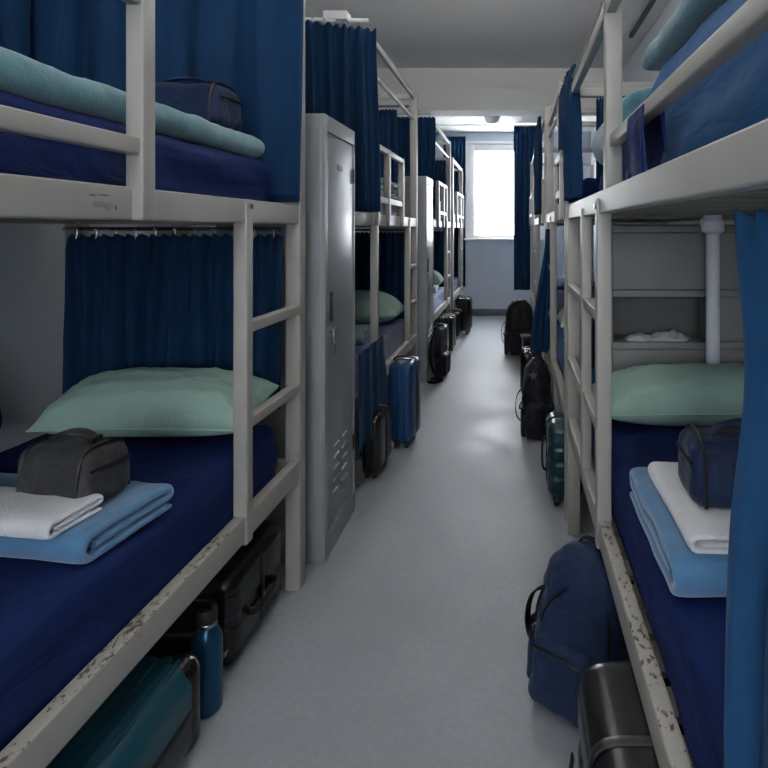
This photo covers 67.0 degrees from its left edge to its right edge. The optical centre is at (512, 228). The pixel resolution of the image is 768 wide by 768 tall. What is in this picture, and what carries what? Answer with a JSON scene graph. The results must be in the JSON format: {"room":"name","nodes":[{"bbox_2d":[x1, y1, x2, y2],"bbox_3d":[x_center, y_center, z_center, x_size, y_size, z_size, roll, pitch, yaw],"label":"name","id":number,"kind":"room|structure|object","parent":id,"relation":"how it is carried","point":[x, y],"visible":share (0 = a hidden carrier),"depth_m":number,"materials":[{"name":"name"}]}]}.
{"room":"dormitory","nodes":[
{"label":"dormitory","id":0,"kind":"room"},
{"bbox_2d":[0,0,369,451],"bbox_3d":[-1.920,-0.220,3.325,0.200,3.240,11.850,0,0,0],"label":"wall","id":1,"kind":"structure","parent":0,"point":[32,256],"depth_m":2.11,"materials":[{"name":"paint"}]},
{"bbox_2d":[0,410,1,427],"bbox_3d":[-1.770,0.478,1.565,0.068,0.409,0.733,0,0,-2],"label":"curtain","id":2,"kind":"object","parent":1,"relation":"hanging from","point":[0,410],"visible":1,"depth_m":1.91,"materials":[{"name":"blue fabric"}]},
{"bbox_2d":[0,0,31,58],"bbox_3d":[-1.784,-0.642,1.305,0.057,0.968,1.514,0,0,0],"label":"curtain","id":3,"kind":"object","parent":1,"relation":"hanging from","point":[15,15],"visible":0.39,"depth_m":2.00,"materials":[{"name":"blue fabric"}]},
{"bbox_2d":[377,68,603,115],"bbox_3d":[-0.280,-1.599,6.575,3.080,0.479,0.350,0,0,0],"label":"beam","id":4,"kind":"structure","parent":1,"relation":"attached to","point":[440,91],"depth_m":6.40,"materials":[{"name":"paint"}]},
{"bbox_2d":[177,316,657,767],"bbox_3d":[-0.280,1.450,3.225,3.480,0.100,12.050,0,0,0],"label":"floor","id":5,"kind":"structure","parent":0,"point":[407,647],"depth_m":2.00,"materials":[{"name":"paint"}]},
{"bbox_2d":[46,652,199,767],"bbox_3d":[-0.933,1.259,1.205,0.248,0.271,0.649,0,0,0],"label":"suitcase","id":6,"kind":"object","parent":5,"relation":"on","point":[151,719],"visible":0.93,"depth_m":1.34,"materials":[{"name":"teal plastic"}]},
{"bbox_2d":[0,0,304,767],"bbox_3d":[-1.287,0.117,1.186,0.940,2.565,2.080,0,0,1],"label":"bunk bed","id":7,"kind":"object","parent":5,"relation":"on","point":[24,199],"visible":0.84,"depth_m":1.40,"materials":[{"name":"paint"}]},
{"bbox_2d":[0,91,270,200],"bbox_3d":[-1.294,-0.153,1.135,0.835,0.201,1.849,0,0,1],"label":"mattress","id":8,"kind":"object","parent":7,"relation":"on","point":[180,166],"visible":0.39,"depth_m":1.26,"materials":[{"name":"blue fabric"}]},
{"bbox_2d":[0,47,264,157],"bbox_3d":[-1.065,-0.292,1.168,0.361,0.085,1.675,0,0,1],"label":"blanket","id":9,"kind":"object","parent":8,"relation":"on","point":[22,76],"visible":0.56,"depth_m":1.20,"materials":[{"name":"teal fabric"}]},
{"bbox_2d":[155,77,242,131],"bbox_3d":[-1.085,-0.415,1.860,0.327,0.174,0.185,0,0,3],"label":"bag","id":10,"kind":"object","parent":9,"relation":"on","point":[217,104],"visible":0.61,"depth_m":1.78,"materials":[{"name":"blue fabric"}]},
{"bbox_2d":[0,425,276,751],"bbox_3d":[-1.296,0.832,1.160,0.838,0.225,1.896,0,0,1],"label":"mattress","id":11,"kind":"object","parent":7,"relation":"on","point":[56,617],"visible":0.48,"depth_m":1.25,"materials":[{"name":"blue fabric"}]},
{"bbox_2d":[0,473,173,563],"bbox_3d":[-1.203,0.686,1.358,0.625,0.075,0.278,0,0,7],"label":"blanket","id":12,"kind":"object","parent":11,"relation":"on","point":[122,514],"visible":0.46,"depth_m":1.26,"materials":[{"name":"blue fabric"}]},
{"bbox_2d":[0,486,103,539],"bbox_3d":[-1.151,0.627,1.250,0.402,0.043,0.146,0,0,7],"label":"towel","id":13,"kind":"object","parent":12,"relation":"on","point":[22,515],"visible":0.94,"depth_m":1.21,"materials":[{"name":"white fabric"}]},
{"bbox_2d":[15,428,131,500],"bbox_3d":[-1.055,0.565,1.351,0.222,0.164,0.150,0,0,10],"label":"bag","id":14,"kind":"object","parent":12,"relation":"on","point":[84,463],"visible":0.86,"depth_m":1.30,"materials":[{"name":"black fabric"}]},
{"bbox_2d":[25,367,278,436],"bbox_3d":[-1.226,0.594,1.952,0.710,0.210,0.274,0,0,0],"label":"pillow","id":15,"kind":"object","parent":11,"relation":"on","point":[138,401],"visible":0.81,"depth_m":1.84,"materials":[{"name":"green fabric"}]},
{"bbox_2d":[31,0,303,201],"bbox_3d":[-1.293,-0.623,2.099,1.016,1.049,0.056,0,0,-1],"label":"curtain","id":16,"kind":"object","parent":7,"relation":"hanging from","point":[254,48],"visible":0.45,"depth_m":2.10,"materials":[{"name":"fabric"}]},
{"bbox_2d":[62,227,281,409],"bbox_3d":[-1.293,0.338,2.133,0.838,0.689,0.069,0,0,0],"label":"curtain","id":17,"kind":"object","parent":7,"relation":"hanging from","point":[142,300],"visible":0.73,"depth_m":2.13,"materials":[{"name":"fabric"}]},
{"bbox_2d":[191,600,222,718],"bbox_3d":[-0.893,1.244,1.635,0.082,0.313,0.082,0,0,0],"label":"water bottle","id":18,"kind":"object","parent":5,"relation":"on","point":[207,640],"visible":0.95,"depth_m":1.61,"materials":[{"name":"blue metal"}]},
{"bbox_2d":[146,520,280,666],"bbox_3d":[-1.143,1.250,1.955,0.606,0.309,0.439,0,0,0],"label":"suitcase","id":19,"kind":"object","parent":5,"relation":"on","point":[246,587],"visible":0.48,"depth_m":1.81,"materials":[{"name":"plastic"}]},
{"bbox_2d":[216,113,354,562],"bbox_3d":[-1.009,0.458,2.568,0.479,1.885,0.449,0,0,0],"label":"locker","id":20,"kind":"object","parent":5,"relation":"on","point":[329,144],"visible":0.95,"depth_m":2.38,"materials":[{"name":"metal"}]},
{"bbox_2d":[333,430,346,492],"bbox_3d":[-0.790,1.060,2.562,0.012,0.214,0.190,0,0,0],"label":"vent","id":21,"kind":"object","parent":20,"relation":"attached to","point":[340,442],"depth_m":2.55,"materials":[{"name":"metal"}]},
{"bbox_2d":[171,11,417,412],"bbox_3d":[-1.277,0.075,3.860,0.940,2.650,2.000,0,0,0],"label":"bunk bed","id":22,"kind":"object","parent":5,"relation":"on","point":[374,220],"visible":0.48,"depth_m":4.13,"materials":[{"name":"paint"}]},
{"bbox_2d":[305,16,380,211],"bbox_3d":[-0.984,-0.642,3.151,0.459,1.096,0.138,0,0,-18],"label":"curtain","id":23,"kind":"object","parent":22,"relation":"hanging from","point":[341,81],"visible":0.64,"depth_m":3.18,"materials":[{"name":"fabric"}]},
{"bbox_2d":[358,335,387,453],"bbox_3d":[-0.782,0.892,3.145,0.030,0.504,0.632,0,0,0],"label":"curtain","id":24,"kind":"object","parent":22,"relation":"hanging from","point":[372,373],"visible":0.95,"depth_m":3.04,"materials":[{"name":"blue fabric"}]},
{"bbox_2d":[355,319,403,391],"bbox_3d":[-1.283,0.842,3.815,0.829,0.205,1.787,0,0,0],"label":"mattress","id":25,"kind":"object","parent":22,"relation":"on","point":[392,330],"visible":0.08,"depth_m":4.10,"materials":[{"name":"blue fabric"}]},
{"bbox_2d":[355,325,369,344],"bbox_3d":[-1.179,0.702,3.725,0.446,0.083,0.351,0,0,-3],"label":"blanket","id":26,"kind":"object","parent":25,"relation":"on","point":[362,332],"visible":0.2,"depth_m":3.63,"materials":[{"name":"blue fabric"}]},
{"bbox_2d":[355,290,403,324],"bbox_3d":[-1.285,0.617,4.448,0.801,0.267,0.404,0,0,0],"label":"pillow","id":27,"kind":"object","parent":25,"relation":"on","point":[390,307],"visible":0.38,"depth_m":4.29,"materials":[{"name":"green fabric"}]},
{"bbox_2d":[355,232,403,318],"bbox_3d":[-1.293,0.438,4.739,0.819,0.828,0.066,0,0,0],"label":"curtain","id":28,"kind":"object","parent":22,"relation":"hanging from","point":[391,245],"visible":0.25,"depth_m":4.74,"materials":[{"name":"blue fabric"}]},
{"bbox_2d":[379,109,397,183],"bbox_3d":[-1.088,-0.544,4.619,0.267,0.895,0.069,0,0,0],"label":"curtain","id":29,"kind":"object","parent":22,"relation":"hanging from","point":[388,126],"visible":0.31,"depth_m":4.62,"materials":[{"name":"blue fabric"}]},
{"bbox_2d":[380,203,397,215],"bbox_3d":[-1.291,-0.139,3.956,0.802,0.173,1.208,0,0,0],"label":"mattress","id":30,"kind":"object","parent":22,"relation":"on","point":[394,209],"visible":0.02,"depth_m":4.19,"materials":[{"name":"fabric"}]},
{"bbox_2d":[381,178,397,199],"bbox_3d":[-1.101,-0.297,4.085,0.436,0.152,0.986,0,0,0],"label":"blanket","id":31,"kind":"object","parent":30,"relation":"on","point":[394,186],"visible":0.08,"depth_m":4.20,"materials":[{"name":"teal fabric"}]},
{"bbox_2d":[355,421,362,486],"bbox_3d":[-0.932,1.196,3.052,0.218,0.408,0.246,0,0,38],"label":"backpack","id":32,"kind":"object","parent":5,"relation":"on","point":[358,459],"visible":0.22,"depth_m":3.03,"materials":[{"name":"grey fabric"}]},
{"bbox_2d":[359,403,390,477],"bbox_3d":[-0.795,1.206,3.240,0.159,0.387,0.280,0,0,3],"label":"suitcase","id":33,"kind":"object","parent":5,"relation":"on","point":[376,451],"visible":0.73,"depth_m":3.13,"materials":[{"name":"plastic"}]},
{"bbox_2d":[389,355,419,447],"bbox_3d":[-0.705,1.114,3.665,0.164,0.572,0.260,0,0,6],"label":"suitcase","id":34,"kind":"object","parent":5,"relation":"on","point":[404,372],"visible":0.97,"depth_m":3.55,"materials":[{"name":"plastic"}]},
{"bbox_2d":[379,176,433,381],"bbox_3d":[-1.009,0.458,5.332,0.479,1.885,0.449,0,0,0],"label":"locker","id":35,"kind":"object","parent":5,"relation":"on","point":[425,184],"visible":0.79,"depth_m":5.11,"materials":[{"name":"metal"}]},
{"bbox_2d":[397,113,450,320],"bbox_3d":[-1.277,0.117,6.535,0.940,2.565,1.850,0,0,0],"label":"bunk bed","id":36,"kind":"object","parent":5,"relation":"on","point":[445,212],"visible":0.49,"depth_m":7.04,"materials":[{"name":"paint"}]},
{"bbox_2d":[397,116,435,218],"bbox_3d":[-1.038,-0.609,5.589,0.529,1.025,0.074,0,0,0],"label":"curtain","id":37,"kind":"object","parent":36,"relation":"hanging from","point":[426,126],"visible":0.39,"depth_m":5.58,"materials":[{"name":"blue fabric"}]},
{"bbox_2d":[434,231,443,286],"bbox_3d":[-1.292,0.438,7.361,0.818,0.828,0.063,0,0,0],"label":"curtain","id":38,"kind":"object","parent":36,"relation":"hanging from","point":[438,236],"visible":0.15,"depth_m":7.36,"materials":[{"name":"blue fabric"}]},
{"bbox_2d":[434,287,443,309],"bbox_3d":[-1.281,0.842,6.496,0.824,0.204,1.624,0,0,0],"label":"mattress","id":39,"kind":"object","parent":36,"relation":"on","point":[438,296],"visible":0.09,"depth_m":6.68,"materials":[{"name":"fabric"}]},
{"bbox_2d":[434,285,438,292],"bbox_3d":[-1.020,0.703,6.580,0.266,0.081,0.260,0,0,0],"label":"towel","id":40,"kind":"object","parent":39,"relation":"on","point":[435,286],"visible":0.23,"depth_m":6.51,"materials":[{"name":"white fabric"}]},
{"bbox_2d":[434,270,443,284],"bbox_3d":[-1.270,0.615,7.048,0.781,0.270,0.404,0,0,0],"label":"pillow","id":41,"kind":"object","parent":39,"relation":"on","point":[438,279],"visible":0.23,"depth_m":6.91,"materials":[{"name":"green fabric"}]},
{"bbox_2d":[435,160,445,200],"bbox_3d":[-1.240,-0.501,7.330,0.724,0.810,0.060,0,0,0],"label":"curtain","id":42,"kind":"object","parent":36,"relation":"hanging from","point":[440,166],"visible":0.09,"depth_m":7.33,"materials":[{"name":"blue fabric"}]},
{"bbox_2d":[427,378,442,383],"bbox_3d":[-0.708,1.383,5.116,0.138,0.045,0.137,0,0,0],"label":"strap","id":43,"kind":"object","parent":5,"relation":"on","point":[437,380],"visible":1,"depth_m":5.07,"materials":[{"name":"black fabric"}]},
{"bbox_2d":[429,324,450,377],"bbox_3d":[-0.693,1.154,5.360,0.172,0.492,0.356,0,0,7],"label":"backpack","id":44,"kind":"object","parent":5,"relation":"on","point":[442,356],"visible":0.99,"depth_m":5.25,"materials":[{"name":"black fabric"}]},
{"bbox_2d":[434,323,447,343],"bbox_3d":[-0.742,1.184,5.740,0.159,0.432,0.240,0,0,6],"label":"suitcase","id":45,"kind":"object","parent":5,"relation":"on","point":[437,324],"visible":0.16,"depth_m":5.73,"materials":[{"name":"plastic"}]},
{"bbox_2d":[438,313,455,350],"bbox_3d":[-0.748,1.179,6.360,0.179,0.442,0.260,0,0,6],"label":"suitcase","id":46,"kind":"object","parent":5,"relation":"on","point":[450,319],"visible":0.66,"depth_m":6.26,"materials":[{"name":"plastic"}]},
{"bbox_2d":[435,157,463,312],"bbox_3d":[-1.250,0.217,8.230,0.940,2.365,1.460,0,0,0],"label":"bunk bed","id":47,"kind":"object","parent":5,"relation":"on","point":[459,291],"visible":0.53,"depth_m":8.07,"materials":[{"name":"paint"}]},
{"bbox_2d":[454,277,457,291],"bbox_3d":[-1.259,0.849,8.235,0.839,0.189,1.350,0,0,0],"label":"mattress","id":48,"kind":"object","parent":47,"relation":"on","point":[455,278],"visible":0.12,"depth_m":8.43,"materials":[{"name":"blue fabric"}]},
{"bbox_2d":[449,309,461,337],"bbox_3d":[-0.730,1.209,7.120,0.159,0.382,0.220,0,0,0],"label":"suitcase","id":49,"kind":"object","parent":5,"relation":"on","point":[455,312],"visible":0.59,"depth_m":7.04,"materials":[{"name":"plastic"}]},
{"bbox_2d":[455,295,471,334],"bbox_3d":[-0.660,1.144,7.520,0.209,0.512,0.280,0,0,6],"label":"suitcase","id":50,"kind":"object","parent":5,"relation":"on","point":[464,303],"visible":0.83,"depth_m":7.39,"materials":[{"name":"plastic"}]},
{"bbox_2d":[501,298,532,354],"bbox_3d":[0.063,1.089,6.303,0.396,0.622,0.358,0,0,-3],"label":"backpack","id":51,"kind":"object","parent":5,"relation":"on","point":[519,314],"visible":0.73,"depth_m":6.19,"materials":[{"name":"black fabric"}]},
{"bbox_2d":[520,334,541,393],"bbox_3d":[0.150,1.143,4.620,0.180,0.515,0.260,0,0,0],"label":"suitcase","id":52,"kind":"object","parent":5,"relation":"on","point":[526,355],"visible":0.18,"depth_m":4.52,"materials":[{"name":"plastic"}]},
{"bbox_2d":[515,354,553,439],"bbox_3d":[0.148,1.127,3.809,0.266,0.553,0.310,0,-1,3],"label":"backpack","id":53,"kind":"object","parent":5,"relation":"on","point":[536,402],"visible":0.88,"depth_m":3.73,"materials":[{"name":"black fabric"}]},
{"bbox_2d":[541,412,583,505],"bbox_3d":[0.256,1.188,2.920,0.218,0.424,0.260,0,0,0],"label":"suitcase","id":54,"kind":"object","parent":5,"relation":"on","point":[554,436],"visible":0.48,"depth_m":2.81,"materials":[{"name":"plastic"}]},
{"bbox_2d":[529,151,595,314],"bbox_3d":[0.700,0.217,7.445,0.940,2.365,1.450,0,0,0],"label":"bunk bed","id":55,"kind":"object","parent":5,"relation":"on","point":[591,164],"visible":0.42,"depth_m":7.99,"materials":[{"name":"paint"}]},
{"bbox_2d":[557,278,594,289],"bbox_3d":[0.711,0.799,7.436,0.835,0.210,1.305,0,0,0],"label":"mattress","id":56,"kind":"object","parent":55,"relation":"on","point":[560,281],"visible":0.07,"depth_m":7.07,"materials":[{"name":"blue fabric"}]},
{"bbox_2d":[525,535,633,728],"bbox_3d":[0.204,1.174,1.712,0.351,0.460,0.320,0,0,35],"label":"backpack","id":57,"kind":"object","parent":5,"relation":"on","point":[577,626],"visible":0.68,"depth_m":1.61,"materials":[{"name":"blue fabric"}]},
{"bbox_2d":[534,107,657,360],"bbox_3d":[0.700,0.217,5.520,0.940,2.365,2.200,0,0,0],"label":"bunk bed","id":58,"kind":"object","parent":5,"relation":"on","point":[540,219],"visible":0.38,"depth_m":5.08,"materials":[{"name":"paint"}]},
{"bbox_2d":[533,116,541,214],"bbox_3d":[0.215,-0.522,4.850,0.060,0.789,0.703,0,0,0],"label":"curtain","id":59,"kind":"object","parent":58,"relation":"hanging from","point":[537,167],"visible":1,"depth_m":4.56,"materials":[{"name":"blue fabric"}]},
{"bbox_2d":[557,290,594,322],"bbox_3d":[0.711,0.799,5.510,0.840,0.210,2.039,0,0,0],"label":"mattress","id":60,"kind":"object","parent":58,"relation":"on","point":[560,293],"visible":0.02,"depth_m":5.55,"materials":[{"name":"blue fabric"}]},
{"bbox_2d":[578,661,684,767],"bbox_3d":[0.258,1.171,1.035,0.294,0.458,0.480,0,0,0],"label":"suitcase","id":61,"kind":"object","parent":5,"relation":"on","point":[614,732],"visible":0.56,"depth_m":1.10,"materials":[{"name":"plastic"}]},
{"bbox_2d":[569,752,573,767],"bbox_3d":[0.127,1.265,1.195,0.043,0.276,0.033,0,0,0],"label":"strap","id":62,"kind":"object","parent":61,"relation":"hanging from","point":[571,764],"visible":1,"depth_m":1.20,"materials":[{"name":"black"}]},
{"bbox_2d":[546,80,733,520],"bbox_3d":[0.700,0.287,3.490,0.940,2.225,1.620,0,0,0],"label":"bunk bed","id":63,"kind":"object","parent":5,"relation":"on","point":[556,213],"visible":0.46,"depth_m":3.60,"materials":[{"name":"paint"}]},
{"bbox_2d":[530,229,549,352],"bbox_3d":[0.196,0.445,3.978,0.146,0.889,0.115,0,0,0],"label":"curtain","id":64,"kind":"object","parent":63,"relation":"hanging from","point":[540,332],"visible":0.96,"depth_m":4.00,"materials":[{"name":"blue fabric"}]},
{"bbox_2d":[558,63,582,203],"bbox_3d":[0.272,-0.439,2.801,0.075,0.614,0.678,0,0,0],"label":"curtain","id":65,"kind":"object","parent":63,"relation":"hanging from","point":[569,106],"visible":0.94,"depth_m":2.51,"materials":[{"name":"blue fabric"}]},
{"bbox_2d":[557,323,594,383],"bbox_3d":[0.710,0.800,3.485,0.838,0.209,1.489,0,0,0],"label":"mattress","id":66,"kind":"object","parent":63,"relation":"on","point":[560,335],"visible":0.09,"depth_m":3.59,"materials":[{"name":"blue fabric"}]},
{"bbox_2d":[557,298,594,327],"bbox_3d":[0.660,0.580,3.748,0.721,0.249,0.404,0,0,0],"label":"pillow","id":67,"kind":"object","parent":66,"relation":"on","point":[560,316],"visible":0.11,"depth_m":3.75,"materials":[{"name":"green fabric"}]},
{"bbox_2d":[592,318,594,369],"bbox_3d":[0.420,0.562,2.840,0.237,0.272,0.179,0,0,-11],"label":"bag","id":68,"kind":"object","parent":66,"relation":"on","point":[593,319],"visible":0.02,"depth_m":2.75,"materials":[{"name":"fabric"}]},
{"bbox_2d":[569,178,595,203],"bbox_3d":[0.729,-0.172,3.484,0.812,0.176,1.493,0,0,0],"label":"mattress","id":69,"kind":"object","parent":63,"relation":"on","point":[589,184],"visible":0.08,"depth_m":2.76,"materials":[{"name":"blue fabric"}]},
{"bbox_2d":[567,0,767,767],"bbox_3d":[0.706,0.351,1.370,0.928,2.098,2.500,0,0,0],"label":"bunk bed","id":70,"kind":"object","parent":5,"relation":"on","point":[727,174],"visible":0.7,"depth_m":1.58,"materials":[{"name":"paint"}]},
{"bbox_2d":[596,97,603,192],"bbox_3d":[0.422,-0.382,2.585,0.079,0.449,0.039,0,0,0],"label":"curtain","id":71,"kind":"object","parent":70,"relation":"hanging from","point":[599,103],"visible":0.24,"depth_m":2.58,"materials":[{"name":"blue fabric"}]},
{"bbox_2d":[599,158,626,190],"bbox_3d":[0.749,-0.171,1.335,0.752,0.175,2.280,0,0,0],"label":"mattress","id":72,"kind":"object","parent":70,"relation":"on","point":[601,187],"visible":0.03,"depth_m":1.95,"materials":[{"name":"blue fabric"}]},
{"bbox_2d":[592,86,652,165],"bbox_3d":[0.529,-0.363,2.102,0.394,0.212,0.679,0,0,0],"label":"pillow","id":73,"kind":"object","parent":72,"relation":"on","point":[632,100],"visible":0.09,"depth_m":1.79,"materials":[{"name":"teal fabric"}]},
{"bbox_2d":[624,0,767,179],"bbox_3d":[0.704,-0.269,0.990,0.753,0.329,1.380,0,0,0],"label":"duvet","id":74,"kind":"object","parent":72,"relation":"on","point":[733,98],"visible":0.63,"depth_m":0.96,"materials":[{"name":"blue fabric"}]},
{"bbox_2d":[640,0,727,70],"bbox_3d":[0.522,-0.466,0.961,0.358,0.061,1.180,0,0,0],"label":"blanket","id":75,"kind":"object","parent":74,"relation":"on","point":[689,16],"visible":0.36,"depth_m":1.25,"materials":[{"name":"teal fabric"}]},
{"bbox_2d":[625,96,667,178],"bbox_3d":[0.293,-0.179,1.235,0.060,0.194,0.150,0,0,0],"label":"cloth","id":76,"kind":"object","parent":70,"relation":"on","point":[655,130],"visible":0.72,"depth_m":1.22,"materials":[{"name":"blue fabric"}]},
{"bbox_2d":[592,419,725,767],"bbox_3d":[0.710,0.799,1.222,0.837,0.210,2.063,0,0,0],"label":"mattress","id":77,"kind":"object","parent":70,"relation":"on","point":[689,633],"visible":0.37,"depth_m":1.05,"materials":[{"name":"blue fabric"}]},
{"bbox_2d":[592,363,743,425],"bbox_3d":[0.715,0.607,2.073,0.830,0.199,0.344,0,0,0],"label":"pillow","id":78,"kind":"object","parent":77,"relation":"on","point":[698,394],"visible":0.68,"depth_m":1.94,"materials":[{"name":"green fabric"}]},
{"bbox_2d":[629,467,727,597],"bbox_3d":[0.535,0.655,1.249,0.476,0.086,0.437,0,0,0],"label":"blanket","id":79,"kind":"object","parent":77,"relation":"on","point":[687,573],"visible":0.41,"depth_m":1.09,"materials":[{"name":"blue fabric"}]},
{"bbox_2d":[648,462,730,553],"bbox_3d":[0.533,0.592,1.220,0.406,0.041,0.345,0,0,0],"label":"towel","id":80,"kind":"object","parent":79,"relation":"on","point":[704,531],"visible":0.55,"depth_m":1.13,"materials":[{"name":"white fabric"}]},
{"bbox_2d":[676,417,741,509],"bbox_3d":[0.535,0.491,1.204,0.348,0.166,0.169,0,0,2],"label":"bag","id":81,"kind":"object","parent":80,"relation":"on","point":[707,457],"visible":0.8,"depth_m":1.15,"materials":[{"name":"blue fabric"}]},
{"bbox_2d":[724,209,767,767],"bbox_3d":[0.324,0.416,0.593,0.071,0.885,0.338,0,0,-4],"label":"curtain","id":82,"kind":"object","parent":70,"relation":"hanging from","point":[746,645],"visible":1,"depth_m":0.73,"materials":[{"name":"blue fabric"}]},
{"bbox_2d":[612,224,743,559],"bbox_3d":[0.761,0.692,2.442,0.722,1.424,0.176,0,0,0],"label":"shelf","id":83,"kind":"object","parent":5,"relation":"on","point":[659,271],"visible":0.3,"depth_m":2.36,"materials":[{"name":"grey metal"}]},
{"bbox_2d":[625,332,651,341],"bbox_3d":[0.548,0.464,2.423,0.125,0.025,0.097,0,0,0],"label":"cloth","id":84,"kind":"object","parent":83,"relation":"on","point":[638,336],"visible":0.98,"depth_m":2.40,"materials":[{"name":"white fabric"}]},
{"bbox_2d":[650,329,690,341],"bbox_3d":[0.672,0.456,2.428,0.208,0.042,0.107,0,0,0],"label":"cloth","id":85,"kind":"object","parent":83,"relation":"on","point":[672,335],"visible":0.93,"depth_m":2.40,"materials":[{"name":"white fabric"}]},
{"bbox_2d":[305,0,668,131],"bbox_3d":[-0.280,-1.778,3.125,3.480,0.425,11.850,0,0,0],"label":"ceiling","id":86,"kind":"structure","parent":0,"point":[412,33],"depth_m":5.19,"materials":[{"name":"paint"}]},
{"bbox_2d":[437,124,541,125],"bbox_3d":[-0.280,-1.537,8.280,3.080,0.048,0.048,0,0,0],"label":"curtain rod","id":87,"kind":"object","parent":86,"relation":"attached to","point":[437,124],"visible":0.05,"depth_m":8.27,"materials":[{"name":"white paint"}]},
{"bbox_2d":[443,136,465,286],"bbox_3d":[-0.942,-0.281,9.018,0.358,2.429,0.059,0,0,0],"label":"curtain","id":88,"kind":"object","parent":87,"relation":"hanging from","point":[458,144],"visible":0.35,"depth_m":9.02,"materials":[{"name":"blue fabric"}]},
{"bbox_2d":[514,125,535,289],"bbox_3d":[0.206,-0.314,8.277,0.392,2.435,0.073,0,0,0],"label":"curtain","id":89,"kind":"object","parent":87,"relation":"hanging from","point":[524,136],"visible":0.65,"depth_m":8.28,"materials":[{"name":"blue fabric"}]},
{"bbox_2d":[484,116,500,124],"bbox_3d":[-0.285,-1.502,7.720,0.244,0.125,0.244,0,0,0],"label":"ceiling lamp","id":90,"kind":"object","parent":86,"relation":"attached to","point":[491,120],"visible":0.88,"depth_m":7.65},
{"bbox_2d":[629,0,655,37],"bbox_3d":[1.117,-1.823,2.400,0.035,0.035,5.800,0,0,0],"label":"ceiling track","id":91,"kind":"object","parent":86,"relation":"attached to","point":[651,3],"visible":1,"depth_m":4.80,"materials":[{"name":"grey metal"}]},
{"bbox_2d":[434,132,590,308],"bbox_3d":[-0.280,-0.220,9.150,3.080,3.240,0.200,0,0,0],"label":"wall","id":92,"kind":"structure","parent":0,"point":[489,264],"depth_m":9.05,"materials":[{"name":"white paint"}]},
{"bbox_2d":[439,309,506,315],"bbox_3d":[-0.280,1.345,9.041,3.080,0.110,0.018,0,0,0],"label":"baseboard","id":93,"kind":"structure","parent":92,"relation":"attached to","point":[475,312],"depth_m":9.03,"materials":[{"name":"grey"}]},
{"bbox_2d":[464,141,543,239],"bbox_3d":[-0.107,-0.618,9.040,1.355,1.595,0.160,0,0,0],"label":"window","id":94,"kind":"structure","parent":92,"relation":"in","point":[490,163],"depth_m":9.08,"materials":[{"name":"white glass"}]},
{"bbox_2d":[591,0,733,280],"bbox_3d":[1.360,-0.220,3.325,0.200,3.240,11.850,0,0,0],"label":"wall","id":95,"kind":"structure","parent":0,"point":[633,71],"depth_m":5.29,"materials":[{"name":"paint"}]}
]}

